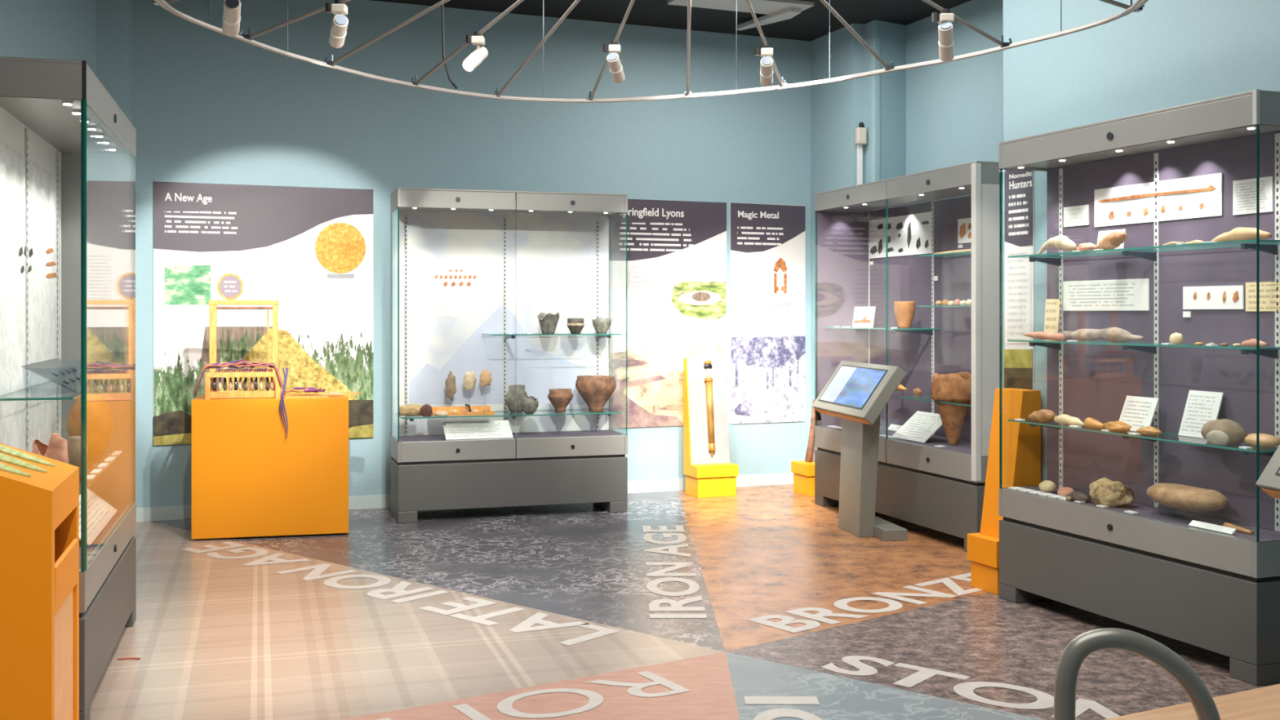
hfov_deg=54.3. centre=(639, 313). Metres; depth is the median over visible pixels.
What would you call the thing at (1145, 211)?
print
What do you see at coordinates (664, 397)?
photo
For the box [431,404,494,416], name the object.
wooden tray
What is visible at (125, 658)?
thread
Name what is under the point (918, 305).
glass shelf
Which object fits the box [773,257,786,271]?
print
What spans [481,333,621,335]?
glass shelf
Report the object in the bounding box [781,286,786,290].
print
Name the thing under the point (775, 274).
print
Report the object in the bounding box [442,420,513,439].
label card
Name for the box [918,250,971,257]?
glass shelf
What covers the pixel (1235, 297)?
print
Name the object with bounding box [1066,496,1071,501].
pebble
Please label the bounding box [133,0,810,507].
wall
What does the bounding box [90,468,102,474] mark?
number label
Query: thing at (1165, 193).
spear
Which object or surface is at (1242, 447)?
number label
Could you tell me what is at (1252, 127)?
recessed light
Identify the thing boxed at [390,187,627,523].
display case
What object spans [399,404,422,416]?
straw bundle
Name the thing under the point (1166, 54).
wall
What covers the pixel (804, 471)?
stand
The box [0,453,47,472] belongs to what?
felt leaf
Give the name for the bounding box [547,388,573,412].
jar
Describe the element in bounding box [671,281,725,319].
photo
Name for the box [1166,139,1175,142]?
recessed light
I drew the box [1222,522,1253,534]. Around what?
wooden stick
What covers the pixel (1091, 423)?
amber flint
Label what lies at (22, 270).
print
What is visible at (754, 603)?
floor
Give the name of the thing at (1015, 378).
photo
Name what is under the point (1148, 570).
display case
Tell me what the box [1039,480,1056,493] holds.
pebble
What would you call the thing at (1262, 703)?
table
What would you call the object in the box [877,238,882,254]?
print
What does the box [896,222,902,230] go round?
print
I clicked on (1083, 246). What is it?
pink flint
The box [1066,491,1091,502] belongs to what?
stone
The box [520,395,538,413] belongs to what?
jar
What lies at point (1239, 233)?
bone
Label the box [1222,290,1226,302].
print
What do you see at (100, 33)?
wall
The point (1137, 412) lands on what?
label card
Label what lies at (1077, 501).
number label
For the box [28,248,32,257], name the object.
print
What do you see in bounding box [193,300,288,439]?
loom
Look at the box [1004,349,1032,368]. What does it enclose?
photo
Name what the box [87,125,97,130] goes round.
recessed light
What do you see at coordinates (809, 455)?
club
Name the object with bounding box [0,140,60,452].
print
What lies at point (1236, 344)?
chip
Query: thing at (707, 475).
stand
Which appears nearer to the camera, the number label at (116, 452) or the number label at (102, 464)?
the number label at (102, 464)
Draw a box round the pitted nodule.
[1088,477,1134,507]
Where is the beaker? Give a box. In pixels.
[537,312,559,333]
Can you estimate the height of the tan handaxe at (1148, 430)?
0.037 m
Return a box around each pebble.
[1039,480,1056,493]
[1057,487,1074,497]
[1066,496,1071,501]
[1168,332,1183,344]
[1206,430,1230,445]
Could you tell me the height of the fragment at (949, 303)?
0.031 m
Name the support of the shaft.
on the display case at (864, 256)
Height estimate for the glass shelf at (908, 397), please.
0.008 m
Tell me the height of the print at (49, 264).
0.025 m
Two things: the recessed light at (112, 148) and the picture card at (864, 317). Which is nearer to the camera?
the recessed light at (112, 148)
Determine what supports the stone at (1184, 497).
on the display case at (1148, 570)
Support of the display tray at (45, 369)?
on the display case at (68, 211)
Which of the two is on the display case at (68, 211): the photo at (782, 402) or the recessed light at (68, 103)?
the recessed light at (68, 103)
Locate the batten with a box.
[317,391,359,395]
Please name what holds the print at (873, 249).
attached to the display case at (864, 256)
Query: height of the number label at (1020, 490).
0.006 m
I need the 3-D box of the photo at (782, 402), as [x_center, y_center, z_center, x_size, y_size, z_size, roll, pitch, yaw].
[1.047,0.539,10.151,0.681,0.702,0.002,0,0,-22]
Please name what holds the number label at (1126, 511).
on the display case at (1148, 570)
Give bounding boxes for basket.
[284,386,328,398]
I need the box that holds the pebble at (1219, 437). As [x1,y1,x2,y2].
[1206,430,1230,445]
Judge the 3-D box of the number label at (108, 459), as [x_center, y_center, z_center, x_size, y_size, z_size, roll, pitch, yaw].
[-2.238,0.617,5.266,0.030,0.006,0.138,0,0,-16]
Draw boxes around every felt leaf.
[0,444,54,466]
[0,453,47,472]
[0,462,31,476]
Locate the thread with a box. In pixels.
[117,657,140,659]
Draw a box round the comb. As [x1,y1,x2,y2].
[328,391,343,396]
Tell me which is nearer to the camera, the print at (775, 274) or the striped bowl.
the striped bowl
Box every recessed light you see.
[62,100,73,106]
[71,109,80,115]
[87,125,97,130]
[94,133,103,137]
[101,139,110,143]
[107,146,116,151]
[1115,148,1123,151]
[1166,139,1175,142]
[1246,125,1256,129]
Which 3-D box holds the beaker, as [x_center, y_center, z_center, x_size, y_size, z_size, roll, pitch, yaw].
[-0.649,0.069,8.823,0.156,0.152,0.156,0,0,-17]
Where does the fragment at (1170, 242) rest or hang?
on the display case at (1148, 570)
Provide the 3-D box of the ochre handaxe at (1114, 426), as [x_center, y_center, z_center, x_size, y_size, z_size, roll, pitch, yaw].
[2.099,0.496,5.474,0.084,0.048,0.144,0,0,-21]
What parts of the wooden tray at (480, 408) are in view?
rail, rail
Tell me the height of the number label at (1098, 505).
0.006 m
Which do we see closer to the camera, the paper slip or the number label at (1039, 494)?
the number label at (1039, 494)
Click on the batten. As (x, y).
(319, 393)
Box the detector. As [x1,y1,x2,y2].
[855,122,866,185]
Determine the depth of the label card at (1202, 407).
5.24 m
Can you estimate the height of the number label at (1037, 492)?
0.006 m
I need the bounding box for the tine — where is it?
[1037,235,1076,253]
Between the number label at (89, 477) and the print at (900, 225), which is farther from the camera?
the print at (900, 225)
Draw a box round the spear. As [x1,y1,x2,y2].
[1098,184,1215,202]
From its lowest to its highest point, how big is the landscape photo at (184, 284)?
0.270 m
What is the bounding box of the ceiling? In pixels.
[370,0,971,41]
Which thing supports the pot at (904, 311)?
on the display case at (864, 256)
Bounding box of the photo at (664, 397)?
[609,342,726,422]
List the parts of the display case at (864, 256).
rail, rail, panel, glass door, door rail, door rail, panel, panel, glass door, door rail, door rail, corner post, rail, rail, panel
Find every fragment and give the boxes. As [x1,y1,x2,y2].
[462,371,476,391]
[479,369,492,387]
[935,300,942,305]
[941,299,948,305]
[946,300,954,305]
[952,298,960,305]
[959,300,966,305]
[964,299,971,305]
[1163,241,1185,245]
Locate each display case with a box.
[0,56,136,719]
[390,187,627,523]
[814,160,999,552]
[998,88,1279,685]
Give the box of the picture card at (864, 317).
[852,306,875,327]
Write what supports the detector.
attached to the wall at (1166, 54)
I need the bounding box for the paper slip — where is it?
[1044,298,1060,333]
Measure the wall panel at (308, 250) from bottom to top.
1.780 m
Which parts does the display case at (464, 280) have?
glass, rail, rail, glass door, door rail, door rail, panel, panel, door rail, door rail, glass door, rail, glass, rail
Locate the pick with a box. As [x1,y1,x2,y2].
[1023,331,1065,341]
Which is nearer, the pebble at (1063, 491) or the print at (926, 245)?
the pebble at (1063, 491)
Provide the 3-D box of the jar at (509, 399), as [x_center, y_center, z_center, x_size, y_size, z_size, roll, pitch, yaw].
[-0.875,0.604,8.846,0.171,0.191,0.170,0,0,-17]
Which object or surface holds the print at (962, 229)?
attached to the display case at (864, 256)
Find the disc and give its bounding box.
[419,404,432,417]
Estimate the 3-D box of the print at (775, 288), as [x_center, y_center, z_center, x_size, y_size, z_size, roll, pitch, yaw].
[1.113,-0.201,10.180,0.043,0.033,0.001,0,0,-22]
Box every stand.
[683,357,738,497]
[791,439,817,496]
[967,387,1040,595]
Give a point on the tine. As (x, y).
(1061, 242)
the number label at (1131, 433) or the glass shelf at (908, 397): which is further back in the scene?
the glass shelf at (908, 397)
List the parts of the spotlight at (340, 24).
clamp knob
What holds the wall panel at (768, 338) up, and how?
attached to the wall at (210, 106)
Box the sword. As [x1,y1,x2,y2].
[703,360,715,456]
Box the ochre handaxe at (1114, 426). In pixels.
[1103,420,1131,432]
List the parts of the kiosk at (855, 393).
wood trim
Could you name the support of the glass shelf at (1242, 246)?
attached to the display case at (1148, 570)
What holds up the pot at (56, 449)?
on the display case at (68, 211)
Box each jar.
[67,435,88,466]
[504,384,528,412]
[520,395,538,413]
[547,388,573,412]
[575,375,616,411]
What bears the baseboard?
attached to the wall at (210, 106)
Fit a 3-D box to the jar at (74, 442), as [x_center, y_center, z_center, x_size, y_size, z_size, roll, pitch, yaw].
[-2.276,0.558,5.040,0.082,0.123,0.082,0,0,-16]
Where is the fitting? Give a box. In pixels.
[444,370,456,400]
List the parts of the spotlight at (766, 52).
clamp knob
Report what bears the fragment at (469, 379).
on the display case at (464, 280)
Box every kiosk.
[811,360,906,541]
[1255,444,1279,498]
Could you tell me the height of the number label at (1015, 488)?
0.006 m
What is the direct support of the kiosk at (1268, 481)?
on the floor
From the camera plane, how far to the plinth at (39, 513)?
3.39 m
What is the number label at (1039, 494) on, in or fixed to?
on the display case at (1148, 570)
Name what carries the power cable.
hanging from the ceiling
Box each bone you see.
[895,384,907,391]
[1211,226,1271,242]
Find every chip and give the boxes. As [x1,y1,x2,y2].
[1194,342,1203,345]
[1219,342,1228,346]
[1232,342,1241,346]
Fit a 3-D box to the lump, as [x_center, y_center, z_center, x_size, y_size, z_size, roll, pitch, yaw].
[-1.349,0.681,8.466,0.097,0.037,0.043,0,0,-17]
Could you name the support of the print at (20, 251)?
attached to the display case at (68, 211)
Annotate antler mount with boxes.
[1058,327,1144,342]
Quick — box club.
[804,399,815,462]
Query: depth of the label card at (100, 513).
5.10 m
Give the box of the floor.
[89,484,1279,719]
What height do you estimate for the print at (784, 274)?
0.164 m
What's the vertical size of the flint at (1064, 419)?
0.048 m
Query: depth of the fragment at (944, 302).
8.03 m
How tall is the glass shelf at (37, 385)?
0.008 m
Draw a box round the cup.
[591,317,611,333]
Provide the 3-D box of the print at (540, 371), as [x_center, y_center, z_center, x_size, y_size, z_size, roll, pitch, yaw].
[-0.948,0.298,8.979,1.422,0.731,0.002,0,0,-17]
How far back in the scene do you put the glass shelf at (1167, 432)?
5.44 m
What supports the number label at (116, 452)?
on the display case at (68, 211)
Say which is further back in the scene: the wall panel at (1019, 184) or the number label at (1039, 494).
the wall panel at (1019, 184)
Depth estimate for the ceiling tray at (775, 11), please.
9.03 m
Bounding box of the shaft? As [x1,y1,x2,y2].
[933,248,971,253]
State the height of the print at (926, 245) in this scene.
0.062 m
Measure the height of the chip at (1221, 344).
0.013 m
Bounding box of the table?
[1104,684,1279,719]
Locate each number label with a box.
[87,475,96,479]
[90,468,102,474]
[97,462,109,467]
[104,456,115,462]
[111,450,122,455]
[826,425,841,429]
[879,435,896,438]
[1008,486,1026,490]
[1017,488,1035,492]
[1027,490,1046,494]
[1038,493,1056,496]
[1048,494,1065,498]
[1057,497,1066,500]
[1068,425,1081,427]
[1074,500,1085,502]
[1096,504,1108,507]
[1124,510,1138,514]
[1128,432,1141,435]
[1161,342,1173,344]
[1205,344,1217,346]
[1238,446,1252,448]
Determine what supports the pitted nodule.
on the display case at (1148, 570)
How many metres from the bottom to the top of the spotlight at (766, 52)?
0.204 m
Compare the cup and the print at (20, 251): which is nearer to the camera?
the print at (20, 251)
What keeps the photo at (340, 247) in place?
attached to the wall panel at (308, 250)
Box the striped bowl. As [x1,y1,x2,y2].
[566,318,584,333]
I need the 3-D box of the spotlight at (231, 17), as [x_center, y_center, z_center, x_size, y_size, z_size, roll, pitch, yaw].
[-1.677,-1.245,5.085,0.098,0.204,0.187,0,0,-23]
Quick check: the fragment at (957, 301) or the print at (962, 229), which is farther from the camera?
the print at (962, 229)
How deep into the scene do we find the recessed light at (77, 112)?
4.42 m
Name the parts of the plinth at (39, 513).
panel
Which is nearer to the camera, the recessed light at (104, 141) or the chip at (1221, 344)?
the chip at (1221, 344)
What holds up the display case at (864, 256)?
on the floor
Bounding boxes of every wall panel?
[153,181,373,445]
[609,199,726,428]
[730,202,805,423]
[1004,168,1034,390]
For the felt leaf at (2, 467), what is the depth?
3.48 m
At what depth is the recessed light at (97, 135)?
5.00 m
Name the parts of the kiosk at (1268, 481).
wood trim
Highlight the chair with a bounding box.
[1053,627,1220,719]
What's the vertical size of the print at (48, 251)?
0.027 m
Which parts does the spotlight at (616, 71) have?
clamp knob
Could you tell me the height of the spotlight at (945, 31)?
0.227 m
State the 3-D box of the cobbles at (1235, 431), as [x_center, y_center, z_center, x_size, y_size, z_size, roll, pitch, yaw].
[2.349,0.473,5.015,0.122,0.094,0.207,0,0,-21]
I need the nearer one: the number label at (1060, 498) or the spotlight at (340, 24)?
the spotlight at (340, 24)
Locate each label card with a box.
[79,488,117,546]
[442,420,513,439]
[888,424,902,431]
[891,410,942,443]
[1097,229,1125,248]
[1118,395,1159,431]
[1177,390,1223,438]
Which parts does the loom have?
leg, rail, rail, heddle rod, leg, leg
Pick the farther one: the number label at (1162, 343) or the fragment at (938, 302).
the fragment at (938, 302)
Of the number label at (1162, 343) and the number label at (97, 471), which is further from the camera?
the number label at (1162, 343)
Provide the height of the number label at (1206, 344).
0.006 m
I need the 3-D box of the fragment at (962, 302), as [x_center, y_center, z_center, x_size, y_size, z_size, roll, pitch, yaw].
[2.037,-0.067,7.857,0.055,0.034,0.052,0,0,-19]
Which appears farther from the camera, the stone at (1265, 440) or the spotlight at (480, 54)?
the spotlight at (480, 54)
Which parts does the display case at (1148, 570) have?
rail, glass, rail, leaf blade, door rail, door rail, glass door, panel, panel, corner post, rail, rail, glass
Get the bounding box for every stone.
[1066,491,1091,502]
[1146,483,1228,511]
[1240,338,1268,346]
[1243,433,1279,447]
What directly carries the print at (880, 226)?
attached to the display case at (864, 256)
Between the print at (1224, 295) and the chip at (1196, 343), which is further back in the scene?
the print at (1224, 295)
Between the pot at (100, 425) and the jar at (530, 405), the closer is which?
the pot at (100, 425)
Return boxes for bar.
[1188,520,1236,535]
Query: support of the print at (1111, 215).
attached to the display case at (1148, 570)
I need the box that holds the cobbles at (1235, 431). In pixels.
[1200,418,1248,444]
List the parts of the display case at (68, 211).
panel, rail, glass, panel, rail, corner post, glass corner, rail, panel, door rail, door rail, glass door, rail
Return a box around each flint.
[912,387,921,395]
[1027,408,1057,422]
[1053,413,1084,426]
[1075,242,1097,251]
[1084,417,1104,428]
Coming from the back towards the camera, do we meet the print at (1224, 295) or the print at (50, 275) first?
the print at (50, 275)
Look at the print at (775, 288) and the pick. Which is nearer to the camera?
the pick
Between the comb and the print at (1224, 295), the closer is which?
the print at (1224, 295)
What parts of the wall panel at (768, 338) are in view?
sketch post, sketch post, sketch post, sketch post, sketch post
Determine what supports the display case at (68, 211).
on the floor
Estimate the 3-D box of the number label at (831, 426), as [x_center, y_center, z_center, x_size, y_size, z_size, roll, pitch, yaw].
[1.424,0.823,8.996,0.050,0.006,0.215,0,0,-19]
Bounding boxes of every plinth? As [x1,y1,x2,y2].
[0,443,79,719]
[191,392,348,540]
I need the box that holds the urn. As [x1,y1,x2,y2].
[930,372,971,444]
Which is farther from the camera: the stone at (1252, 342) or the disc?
the disc
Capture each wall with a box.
[0,0,133,148]
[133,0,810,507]
[810,0,1279,531]
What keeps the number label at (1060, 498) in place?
on the display case at (1148, 570)
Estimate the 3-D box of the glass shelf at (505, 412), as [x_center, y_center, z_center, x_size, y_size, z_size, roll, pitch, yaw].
[-0.920,0.704,8.774,1.540,0.008,0.390,0,0,-17]
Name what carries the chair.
on the floor
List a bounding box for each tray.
[21,358,105,394]
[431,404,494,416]
[667,0,813,31]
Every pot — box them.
[31,433,68,463]
[66,394,114,457]
[893,301,915,328]
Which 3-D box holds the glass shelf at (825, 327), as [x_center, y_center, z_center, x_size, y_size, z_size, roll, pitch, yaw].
[1.684,0.104,8.727,0.370,0.008,0.980,0,0,-19]
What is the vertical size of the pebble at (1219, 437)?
0.058 m
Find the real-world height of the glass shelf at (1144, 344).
0.008 m
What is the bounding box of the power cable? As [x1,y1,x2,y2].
[441,0,457,88]
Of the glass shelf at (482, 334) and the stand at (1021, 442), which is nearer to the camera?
the stand at (1021, 442)
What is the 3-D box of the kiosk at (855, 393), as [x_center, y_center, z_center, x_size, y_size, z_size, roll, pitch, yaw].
[1.411,0.862,8.106,0.303,1.075,1.027,0,0,-11]
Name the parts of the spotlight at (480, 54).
clamp knob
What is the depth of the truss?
6.32 m
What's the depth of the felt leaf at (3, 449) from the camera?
3.76 m
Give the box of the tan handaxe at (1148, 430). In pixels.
[1136,426,1161,435]
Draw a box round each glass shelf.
[0,375,125,400]
[79,450,125,495]
[395,408,622,418]
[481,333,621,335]
[824,326,942,329]
[899,395,971,406]
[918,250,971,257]
[918,305,971,306]
[1007,239,1279,257]
[1007,339,1279,349]
[1007,418,1278,453]
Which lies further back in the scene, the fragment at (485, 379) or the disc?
the fragment at (485, 379)
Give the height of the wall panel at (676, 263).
1.780 m
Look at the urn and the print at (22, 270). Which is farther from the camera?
the urn
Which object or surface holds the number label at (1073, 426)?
on the display case at (1148, 570)
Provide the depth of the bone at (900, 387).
8.55 m
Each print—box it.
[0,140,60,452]
[18,246,22,256]
[20,265,24,273]
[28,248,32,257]
[45,248,53,253]
[45,261,56,266]
[45,272,56,277]
[408,304,603,403]
[678,290,720,305]
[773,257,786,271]
[773,273,776,293]
[773,286,778,290]
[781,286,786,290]
[783,273,786,293]
[870,245,877,254]
[877,223,883,230]
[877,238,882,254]
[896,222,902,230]
[906,221,911,247]
[915,237,920,248]
[921,220,928,224]
[924,239,928,248]
[959,222,965,238]
[1108,210,1114,219]
[1142,206,1147,216]
[1160,205,1164,213]
[1199,202,1204,208]
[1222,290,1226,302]
[1232,290,1238,302]
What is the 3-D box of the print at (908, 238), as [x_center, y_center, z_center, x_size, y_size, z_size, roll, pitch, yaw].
[1.884,-0.555,8.722,0.002,0.194,0.053,0,0,-19]
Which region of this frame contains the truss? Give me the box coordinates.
[151,0,1148,102]
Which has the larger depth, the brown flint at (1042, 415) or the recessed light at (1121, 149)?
the brown flint at (1042, 415)
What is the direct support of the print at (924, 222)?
attached to the display case at (864, 256)
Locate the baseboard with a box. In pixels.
[136,472,794,521]
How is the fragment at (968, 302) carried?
on the display case at (864, 256)
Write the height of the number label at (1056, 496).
0.006 m
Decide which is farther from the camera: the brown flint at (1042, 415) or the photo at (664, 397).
the photo at (664, 397)
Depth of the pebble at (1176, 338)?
5.19 m
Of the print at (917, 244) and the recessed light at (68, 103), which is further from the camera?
the print at (917, 244)
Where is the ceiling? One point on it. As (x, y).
(812, 23)
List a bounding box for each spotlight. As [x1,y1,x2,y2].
[222,0,240,36]
[325,0,348,48]
[462,31,488,71]
[603,40,625,83]
[755,43,773,86]
[932,8,954,61]
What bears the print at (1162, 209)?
attached to the display case at (1148, 570)
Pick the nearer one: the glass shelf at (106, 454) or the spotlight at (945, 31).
the glass shelf at (106, 454)
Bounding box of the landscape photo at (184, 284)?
[164,265,210,304]
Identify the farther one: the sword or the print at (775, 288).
the print at (775, 288)
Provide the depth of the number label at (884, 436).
8.31 m
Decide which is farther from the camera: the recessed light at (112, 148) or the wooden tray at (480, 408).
the wooden tray at (480, 408)
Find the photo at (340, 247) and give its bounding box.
[315,222,365,273]
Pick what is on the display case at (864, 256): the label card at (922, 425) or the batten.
the label card at (922, 425)
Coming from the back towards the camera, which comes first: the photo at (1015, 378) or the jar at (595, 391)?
the jar at (595, 391)
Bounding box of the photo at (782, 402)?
[730,336,805,423]
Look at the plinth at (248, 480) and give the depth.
7.76 m
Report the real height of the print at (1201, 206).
0.027 m
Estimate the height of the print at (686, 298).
0.117 m
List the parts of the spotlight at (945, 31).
clamp knob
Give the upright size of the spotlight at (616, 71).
0.211 m
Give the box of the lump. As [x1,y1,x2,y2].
[434,410,448,416]
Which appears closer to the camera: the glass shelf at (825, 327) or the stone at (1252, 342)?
the stone at (1252, 342)
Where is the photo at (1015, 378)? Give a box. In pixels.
[1004,368,1032,389]
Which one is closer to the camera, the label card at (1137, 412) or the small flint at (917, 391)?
the label card at (1137, 412)

